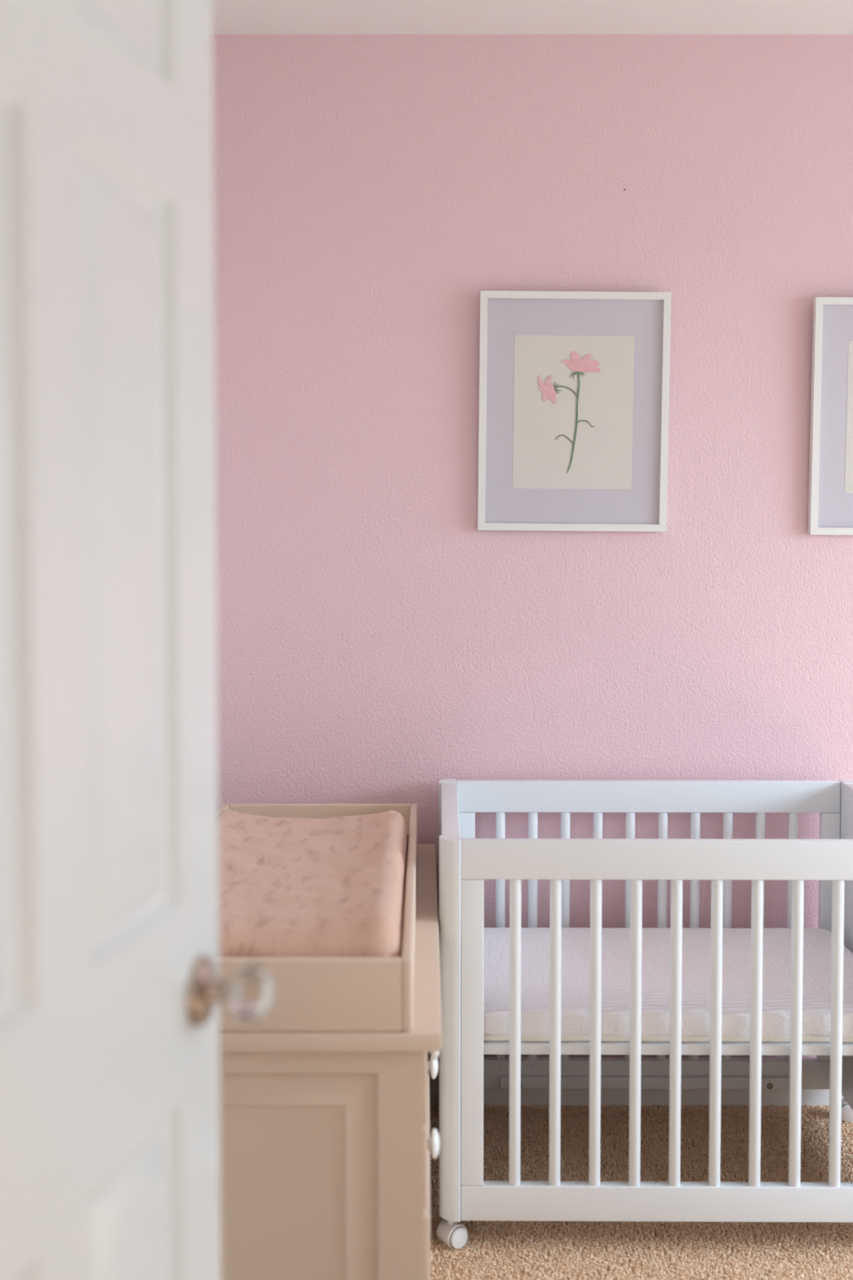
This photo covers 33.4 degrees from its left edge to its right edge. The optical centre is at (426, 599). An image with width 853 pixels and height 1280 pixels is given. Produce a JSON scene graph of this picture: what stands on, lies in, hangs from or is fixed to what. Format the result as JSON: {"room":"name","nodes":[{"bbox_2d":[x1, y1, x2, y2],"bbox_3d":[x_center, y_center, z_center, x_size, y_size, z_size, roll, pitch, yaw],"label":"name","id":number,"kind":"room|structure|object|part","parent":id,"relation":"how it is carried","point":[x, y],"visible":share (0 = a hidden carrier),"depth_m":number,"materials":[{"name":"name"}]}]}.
{"room":"children's room","nodes":[
{"label":"children's room","id":0,"kind":"room"},
{"bbox_2d":[212,34,852,1071],"bbox_3d":[1.140,-0.054,3.619,3.760,2.680,0.120,0,3,0],"label":"wall","id":1,"kind":"structure","parent":0,"point":[375,644],"depth_m":3.54,"materials":[{"name":"pink paint"}]},
{"bbox_2d":[477,290,671,531],"bbox_3d":[0.364,-0.463,3.516,0.468,0.586,0.024,0,4,0],"label":"framed print","id":2,"kind":"object","parent":1,"relation":"attached to","point":[574,411],"visible":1,"depth_m":3.52,"materials":[{"name":"white"}]},
{"bbox_3d":[0.365,-0.438,3.517,0.104,0.250,0.001,0,5,0],"label":"painted stem","id":3,"kind":"part","parent":2,"relation":"part of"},
{"bbox_2d":[429,1071,843,1106],"bbox_3d":[1.140,1.243,3.612,3.520,0.088,0.012,0,3,0],"label":"baseboard","id":4,"kind":"structure","parent":1,"relation":"attached to","point":[491,1096],"depth_m":3.61,"materials":[{"name":"white paint"}]},
{"bbox_2d":[808,297,852,534],"bbox_3d":[1.187,-0.451,3.517,0.468,0.582,0.024,0,4,0],"label":"framed print","id":5,"kind":"object","parent":1,"relation":"attached to","point":[830,508],"visible":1,"depth_m":3.52,"materials":[{"name":"white"}]},
{"bbox_2d":[212,0,852,34],"bbox_3d":[1.140,-1.375,2.068,3.760,0.100,3.098,0,3,0],"label":"ceiling","id":6,"kind":"structure","parent":0,"point":[228,16],"depth_m":3.38,"materials":[{"name":"white paint"}]},
{"bbox_2d":[429,1104,852,1279],"bbox_3d":[0.600,1.438,1.305,4.840,0.108,4.878,0,3,0],"label":"floor","id":7,"kind":"structure","parent":0,"point":[492,1250],"depth_m":2.98,"materials":[{"name":"beige carpet"}]},
{"bbox_2d":[219,844,441,1279],"bbox_3d":[-0.268,0.978,2.897,0.584,0.672,1.361,0,3,0],"label":"dresser","id":8,"kind":"object","parent":7,"relation":"on","point":[326,1142],"visible":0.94,"depth_m":2.23,"materials":[{"name":"beige paint"}]},
{"bbox_2d":[217,803,417,1031],"bbox_3d":[-0.261,0.586,2.850,0.478,0.114,1.290,0,3,0],"label":"tray","id":9,"kind":"object","parent":8,"relation":"on","point":[310,994],"visible":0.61,"depth_m":2.21,"materials":[{"name":"beige paint"}]},
{"bbox_2d":[217,809,408,958],"bbox_3d":[-0.260,0.563,2.727,0.440,0.153,1.003,0,3,0],"label":"changing pad","id":10,"kind":"object","parent":9,"relation":"in","point":[334,886],"visible":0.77,"depth_m":2.57,"materials":[{"name":"pink fabric"}]},
{"bbox_3d":[-0.275,1.005,2.246,0.540,0.609,0.022,0,3,0],"label":"panel","id":11,"kind":"part","parent":8,"relation":"part of","materials":[{"name":"beige paint"}]},
{"bbox_3d":[-0.012,0.893,2.572,0.026,0.127,0.630,0,3,0],"label":"drawer","id":12,"kind":"part","parent":8,"relation":"part of","materials":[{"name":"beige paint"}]},
{"bbox_3d":[-0.012,0.756,2.566,0.026,0.127,0.630,0,3,0],"label":"drawer","id":13,"kind":"part","parent":8,"relation":"part of","materials":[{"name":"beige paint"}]},
{"bbox_3d":[0.011,0.901,2.748,0.023,0.049,0.049,0,3,0],"label":"knob","id":14,"kind":"part","parent":8,"relation":"part of","materials":[{"name":"white ceramic"}]},
{"bbox_3d":[0.011,0.917,2.398,0.023,0.049,0.049,0,3,0],"label":"knob","id":15,"kind":"part","parent":8,"relation":"part of","materials":[{"name":"white ceramic"}]},
{"bbox_3d":[0.011,0.752,2.391,0.023,0.042,0.042,0,3,0],"label":"knob","id":16,"kind":"part","parent":8,"relation":"part of","materials":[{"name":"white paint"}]},
{"bbox_2d":[436,778,852,1249],"bbox_3d":[0.546,0.884,3.202,1.045,0.843,0.721,0,3,0],"label":"crib","id":17,"kind":"object","parent":7,"relation":"on","point":[465,860],"visible":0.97,"depth_m":2.86,"materials":[{"name":"white paint"}]},
{"bbox_3d":[0.053,0.834,3.539,0.043,0.774,0.052,0,3,1],"label":"post","id":18,"kind":"part","parent":17,"relation":"part of","materials":[{"name":"white paint"}]},
{"bbox_3d":[0.047,0.865,2.871,0.043,0.774,0.052,0,3,0],"label":"post","id":19,"kind":"part","parent":17,"relation":"part of","materials":[{"name":"white paint"}]},
{"bbox_3d":[0.052,0.850,3.205,0.038,0.772,0.615,0,3,0],"label":"panel","id":20,"kind":"part","parent":17,"relation":"part of","materials":[{"name":"white paint"}]},
{"bbox_3d":[0.051,1.261,2.901,0.018,0.026,0.018,0,3,0],"label":"stem","id":21,"kind":"part","parent":17,"relation":"part of","materials":[{"name":"white plastic"}]},
{"bbox_3d":[0.549,1.185,3.560,0.948,0.072,0.027,0,3,1],"label":"rail","id":22,"kind":"part","parent":17,"relation":"part of","materials":[{"name":"white paint"}]},
{"bbox_3d":[0.549,0.488,3.529,0.948,0.078,0.027,0,3,1],"label":"rail","id":23,"kind":"part","parent":17,"relation":"part of","materials":[{"name":"white paint"}]},
{"bbox_3d":[0.543,1.216,2.873,0.948,0.072,0.027,0,3,0],"label":"rail","id":24,"kind":"part","parent":17,"relation":"part of","materials":[{"name":"white paint"}]},
{"bbox_3d":[0.543,0.519,2.841,0.948,0.078,0.027,0,3,0],"label":"rail","id":25,"kind":"part","parent":17,"relation":"part of","materials":[{"name":"white paint"}]},
{"bbox_2d":[483,927,852,1042],"bbox_3d":[0.537,0.853,3.192,0.909,0.066,0.628,0,3,0],"label":"mattress","id":26,"kind":"object","parent":17,"relation":"on","point":[535,941],"visible":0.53,"depth_m":3.04,"materials":[{"name":"white fabric"}]},
{"bbox_3d":[0.537,0.871,3.193,0.901,0.030,0.621,0,3,0],"label":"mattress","id":27,"kind":"part","parent":26,"relation":"part of","materials":[{"name":"white fabric"}]},
{"bbox_3d":[1.046,0.835,3.531,0.043,0.774,0.052,0,3,0],"label":"post","id":28,"kind":"part","parent":17,"relation":"part of","materials":[{"name":"white paint"}]},
{"bbox_3d":[1.040,0.851,3.197,0.038,0.772,0.615,0,3,1],"label":"panel","id":29,"kind":"part","parent":17,"relation":"part of","materials":[{"name":"white paint"}]},
{"bbox_3d":[1.140,0.081,0.644,3.520,2.680,0.120,0,3,0],"label":"wall","id":30,"kind":"structure","parent":0,"visible":0},
{"bbox_2d":[0,0,273,1279],"bbox_3d":[-0.293,0.311,1.090,0.177,2.140,0.732,0,3,11],"label":"door","id":31,"kind":"structure","parent":30,"relation":"in","point":[112,991],"depth_m":1.17,"materials":[{"name":"white paint"}]},
{"bbox_3d":[-0.204,0.380,1.379,0.034,0.068,0.068,0,3,11],"label":"knob","id":32,"kind":"part","parent":31,"relation":"part of","materials":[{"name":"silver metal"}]}
]}

